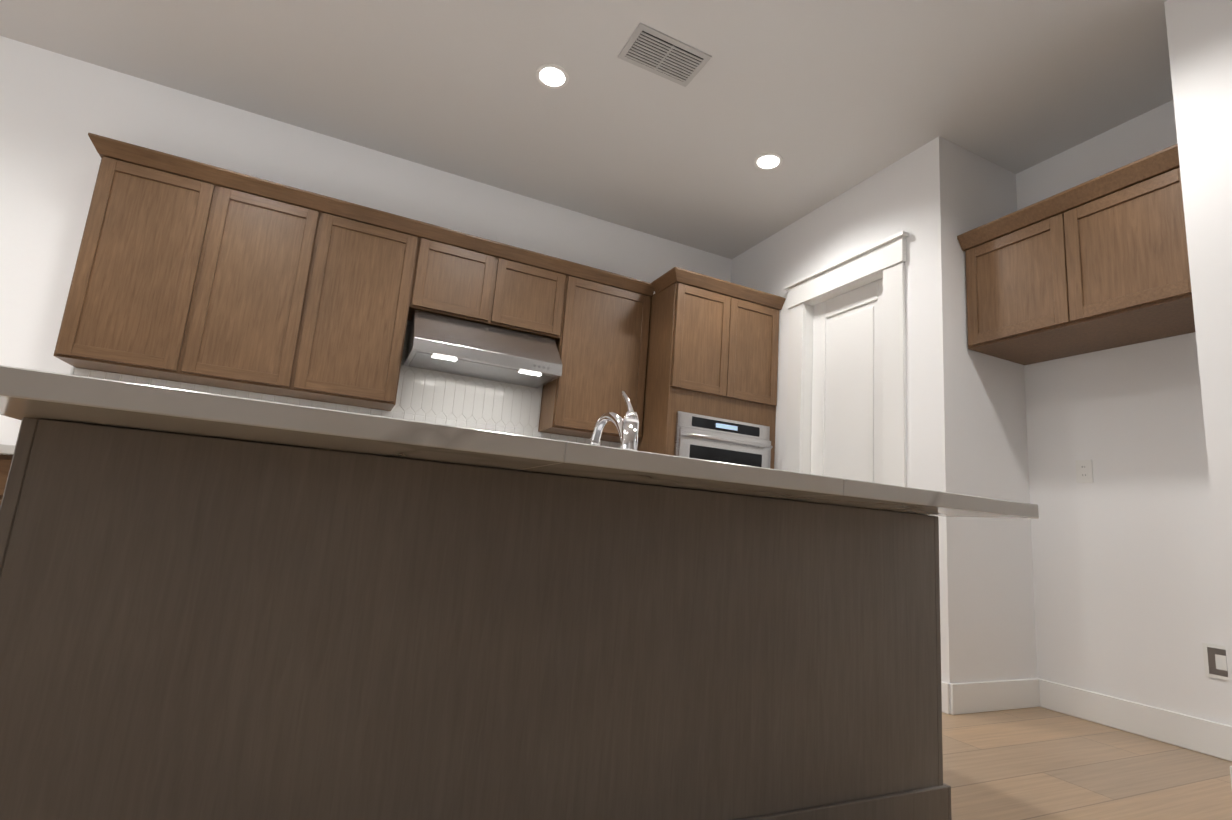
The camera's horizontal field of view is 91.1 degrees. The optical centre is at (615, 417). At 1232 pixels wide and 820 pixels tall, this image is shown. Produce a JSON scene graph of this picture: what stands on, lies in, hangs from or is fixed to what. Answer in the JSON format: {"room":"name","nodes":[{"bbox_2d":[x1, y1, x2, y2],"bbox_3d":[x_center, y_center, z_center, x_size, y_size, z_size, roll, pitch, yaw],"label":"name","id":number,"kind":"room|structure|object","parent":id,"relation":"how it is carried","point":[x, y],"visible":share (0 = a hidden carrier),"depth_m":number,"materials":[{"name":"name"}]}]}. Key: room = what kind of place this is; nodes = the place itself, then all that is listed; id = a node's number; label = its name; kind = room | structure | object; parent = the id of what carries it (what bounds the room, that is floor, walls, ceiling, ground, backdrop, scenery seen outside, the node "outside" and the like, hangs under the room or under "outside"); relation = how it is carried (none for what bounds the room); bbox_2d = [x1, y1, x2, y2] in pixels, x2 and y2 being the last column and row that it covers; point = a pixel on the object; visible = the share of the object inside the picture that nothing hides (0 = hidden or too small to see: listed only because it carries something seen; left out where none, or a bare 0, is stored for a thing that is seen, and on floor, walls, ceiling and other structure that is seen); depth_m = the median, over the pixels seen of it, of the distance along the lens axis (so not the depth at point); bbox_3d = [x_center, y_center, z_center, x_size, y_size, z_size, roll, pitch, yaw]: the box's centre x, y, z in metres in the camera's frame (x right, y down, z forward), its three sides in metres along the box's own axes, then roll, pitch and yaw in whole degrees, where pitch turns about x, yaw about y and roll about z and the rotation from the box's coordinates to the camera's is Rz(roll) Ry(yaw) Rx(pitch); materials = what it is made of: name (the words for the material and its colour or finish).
{"room":"kitchen","nodes":[
{"label":"kitchen","id":0,"kind":"room"},
{"bbox_2d":[0,36,731,444],"bbox_3d":[-4.936,-0.749,2.288,13.120,3.080,0.120,9,-11,-25],"label":"wall","id":1,"kind":"structure","parent":0,"point":[56,108],"depth_m":3.46,"materials":[{"name":"white paint"}]},
{"bbox_2d":[53,137,236,384],"bbox_3d":[-2.470,-0.800,3.246,0.574,1.135,0.307,9,-11,-25],"label":"upper cabinet","id":2,"kind":"object","parent":1,"relation":"attached to","point":[191,271],"depth_m":3.11,"materials":[{"name":"brown wood"}]},
{"bbox_2d":[197,173,336,399],"bbox_3d":[-2.042,-0.733,3.444,0.653,1.135,0.307,9,-11,-25],"label":"upper cabinet","id":3,"kind":"object","parent":1,"relation":"attached to","point":[265,311],"depth_m":3.34,"materials":[{"name":"brown wood"}]},
{"bbox_2d":[70,321,620,447],"bbox_3d":[-1.391,-0.112,3.843,3.229,1.059,0.008,9,-11,-25],"label":"tile backsplash","id":4,"kind":"structure","parent":1,"relation":"attached to","point":[430,396],"depth_m":3.98,"materials":[{"name":"white tile"}]},
{"bbox_2d":[309,201,424,410],"bbox_3d":[-1.595,-0.663,3.650,0.619,1.135,0.307,9,-11,-25],"label":"upper cabinet","id":5,"kind":"object","parent":1,"relation":"attached to","point":[371,279],"depth_m":3.55,"materials":[{"name":"brown wood"}]},
{"bbox_2d":[413,225,512,300],"bbox_3d":[-1.043,-0.878,3.947,0.559,0.527,0.307,9,-11,-25],"label":"upper cabinet","id":6,"kind":"object","parent":1,"relation":"attached to","point":[450,259],"depth_m":3.82,"materials":[{"name":"brown wood"}]},
{"bbox_2d":[405,285,568,388],"bbox_3d":[-0.844,-0.485,3.891,0.910,0.375,0.482,9,-11,-25],"label":"upper cabinet","id":7,"kind":"object","parent":1,"relation":"attached to","point":[463,334],"depth_m":3.79,"materials":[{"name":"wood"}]},
{"bbox_2d":[403,309,562,388],"bbox_3d":[-0.847,-0.446,3.883,0.910,0.308,0.484,9,-11,-25],"label":"range hood","id":8,"kind":"object","parent":7,"relation":"attached to","point":[439,340],"depth_m":3.76,"materials":[{"name":"silver metal"}]},
{"bbox_2d":[505,246,572,316],"bbox_3d":[-0.664,-0.819,4.122,0.559,0.527,0.307,9,-11,-25],"label":"upper cabinet","id":9,"kind":"object","parent":1,"relation":"attached to","point":[536,281],"depth_m":4.03,"materials":[{"name":"brown wood"}]},
{"bbox_2d":[538,262,653,442],"bbox_3d":[-0.136,-0.433,4.324,0.666,1.135,0.307,9,-11,-25],"label":"upper cabinet","id":10,"kind":"object","parent":1,"relation":"attached to","point":[608,314],"depth_m":4.19,"materials":[{"name":"brown wood"}]},
{"bbox_2d":[0,0,1172,258],"bbox_3d":[0.582,-2.088,1.494,22.000,0.100,13.000,9,-11,-25],"label":"ceiling","id":11,"kind":"structure","parent":0,"point":[828,100],"depth_m":3.20,"materials":[{"name":"white paint"}]},
{"bbox_2d":[536,64,568,88],"bbox_3d":[-0.337,-1.805,3.193,0.176,0.008,0.176,9,-11,-25],"label":"recessed light","id":12,"kind":"object","parent":11,"relation":"in","point":[553,76],"visible":1,"depth_m":3.19,"materials":[{"name":"white paint"}]},
{"bbox_2d":[618,23,711,86],"bbox_3d":[0.240,-1.792,3.000,0.400,0.014,0.240,9,-11,-25],"label":"ceiling vent","id":13,"kind":"object","parent":11,"relation":"in","point":[654,51],"visible":1,"depth_m":2.98,"materials":[{"name":"white metal"}]},
{"bbox_2d":[754,153,782,169],"bbox_3d":[0.953,-1.604,3.778,0.176,0.008,0.176,9,-11,-25],"label":"recessed light","id":14,"kind":"object","parent":11,"relation":"in","point":[767,161],"visible":1,"depth_m":3.77,"materials":[{"name":"white paint"}]},
{"bbox_2d":[731,136,970,713],"bbox_3d":[1.353,0.040,4.062,0.120,3.080,1.950,9,-11,-25],"label":"wall","id":15,"kind":"structure","parent":0,"point":[917,195],"depth_m":3.38,"materials":[{"name":"white paint"}]},
{"bbox_2d":[784,231,908,486],"bbox_3d":[1.426,0.251,3.768,0.174,2.575,1.015,9,-11,-25],"label":"door frame","id":16,"kind":"structure","parent":15,"relation":"attached to","point":[885,259],"depth_m":3.79,"materials":[{"name":"white paint"}]},
{"bbox_2d":[810,278,882,483],"bbox_3d":[1.470,0.339,3.778,0.038,2.388,0.667,9,-11,-25],"label":"pantry door","id":17,"kind":"structure","parent":15,"relation":"in","point":[847,412],"depth_m":3.88,"materials":[{"name":"white paint"}]},
{"bbox_2d":[959,146,1038,681],"bbox_3d":[2.072,-0.023,3.394,0.540,3.080,0.120,9,-11,-25],"label":"wall","id":18,"kind":"structure","parent":0,"point":[1004,634],"depth_m":3.28,"materials":[{"name":"white paint"}]},
{"bbox_2d":[942,707,1231,819],"bbox_3d":[0.345,1.035,0.945,22.000,0.100,13.000,9,-11,-25],"label":"floor","id":19,"kind":"structure","parent":0,"point":[1036,763],"depth_m":2.25,"materials":[{"name":"brown wood"}]},
{"bbox_2d":[0,456,12,505],"bbox_3d":[-2.524,0.656,2.855,0.594,0.874,0.597,9,-11,-25],"label":"base cabinet","id":20,"kind":"object","parent":19,"relation":"on","point":[5,461],"depth_m":2.55,"materials":[{"name":"brown wood"}]},
{"bbox_2d":[0,444,14,455],"bbox_3d":[-1.317,0.387,3.462,3.272,0.039,0.622,9,-11,-25],"label":"countertop","id":21,"kind":"structure","parent":20,"relation":"on","point":[5,450],"depth_m":2.55,"materials":[{"name":"white stone"}]},
{"bbox_2d":[0,413,951,819],"bbox_3d":[-0.180,0.630,1.689,2.188,0.875,0.819,9,-11,-25],"label":"kitchen island","id":22,"kind":"object","parent":19,"relation":"on","point":[218,607],"depth_m":1.19,"materials":[{"name":"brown wood"}]},
{"bbox_2d":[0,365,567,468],"bbox_3d":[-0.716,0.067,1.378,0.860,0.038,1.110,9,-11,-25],"label":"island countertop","id":23,"kind":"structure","parent":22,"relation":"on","point":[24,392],"depth_m":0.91,"materials":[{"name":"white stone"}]},
{"bbox_2d":[524,441,843,496],"bbox_3d":[-0.033,0.175,1.694,0.660,0.038,1.110,9,-11,-25],"label":"island countertop","id":24,"kind":"structure","parent":22,"relation":"on","point":[584,460],"depth_m":1.22,"materials":[{"name":"white stone"}]},
{"bbox_2d":[590,391,638,448],"bbox_3d":[-0.009,0.047,1.807,0.062,0.255,0.292,9,-11,-25],"label":"faucet","id":25,"kind":"object","parent":24,"relation":"on","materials":[{"name":"silver metal"}]},
{"bbox_2d":[784,479,1038,518],"bbox_3d":[0.583,0.271,1.978,0.710,0.038,1.110,9,-11,-25],"label":"island countertop","id":26,"kind":"structure","parent":22,"relation":"on","point":[862,494],"depth_m":1.50,"materials":[{"name":"white stone"}]},
{"bbox_2d":[637,267,784,468],"bbox_3d":[0.588,0.321,4.331,0.948,2.507,0.733,9,-11,-25],"label":"tall cabinet","id":27,"kind":"object","parent":19,"relation":"on","point":[710,393],"visible":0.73,"depth_m":4.18,"materials":[{"name":"brown wood"}]},
{"bbox_2d":[668,411,772,468],"bbox_3d":[0.732,0.466,4.029,0.760,0.940,0.106,9,-11,-25],"label":"wall oven","id":28,"kind":"object","parent":27,"relation":"in","point":[695,434],"depth_m":4.07,"materials":[{"name":"silver metal"}]},
{"bbox_2d":[1019,100,1231,725],"bbox_3d":[2.600,-0.038,3.075,0.120,3.080,1.150,9,-11,-25],"label":"wall","id":29,"kind":"structure","parent":0,"point":[1105,582],"depth_m":2.99,"materials":[{"name":"white paint"}]},
{"bbox_2d":[957,143,1194,364],"bbox_3d":[2.363,-0.727,2.989,0.567,0.647,1.024,9,-11,-25],"label":"upper cabinet","id":30,"kind":"object","parent":29,"relation":"attached to","point":[1100,263],"visible":0.85,"depth_m":2.85,"materials":[{"name":"brown wood"}]},
{"bbox_2d":[1075,460,1092,482],"bbox_3d":[2.444,0.279,3.152,0.007,0.120,0.075,9,-11,-25],"label":"outlet","id":31,"kind":"object","parent":29,"relation":"attached to","point":[1084,471],"visible":1,"depth_m":3.15,"materials":[{"name":"white plastic"}]},
{"bbox_2d":[941,678,1231,786],"bbox_3d":[-0.891,0.875,1.265,20.000,0.140,4.800,9,-11,-25],"label":"baseboard","id":32,"kind":"structure","parent":29,"relation":"attached to","point":[1207,737],"depth_m":2.92,"materials":[{"name":"white paint"}]},
{"bbox_2d":[1202,642,1228,680],"bbox_3d":[2.593,1.043,2.569,0.008,0.140,0.140,9,-11,-25],"label":"box","id":33,"kind":"object","parent":29,"relation":"attached to","point":[1215,661],"visible":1,"depth_m":2.60,"materials":[{"name":"white plastic"}]},
{"bbox_2d":[1164,0,1231,710],"bbox_3d":[5.381,0.257,3.554,7.000,3.080,0.325,9,-11,-25],"label":"wall","id":34,"kind":"structure","parent":0,"point":[1199,34],"depth_m":2.27,"materials":[{"name":"white paint"}]}
]}

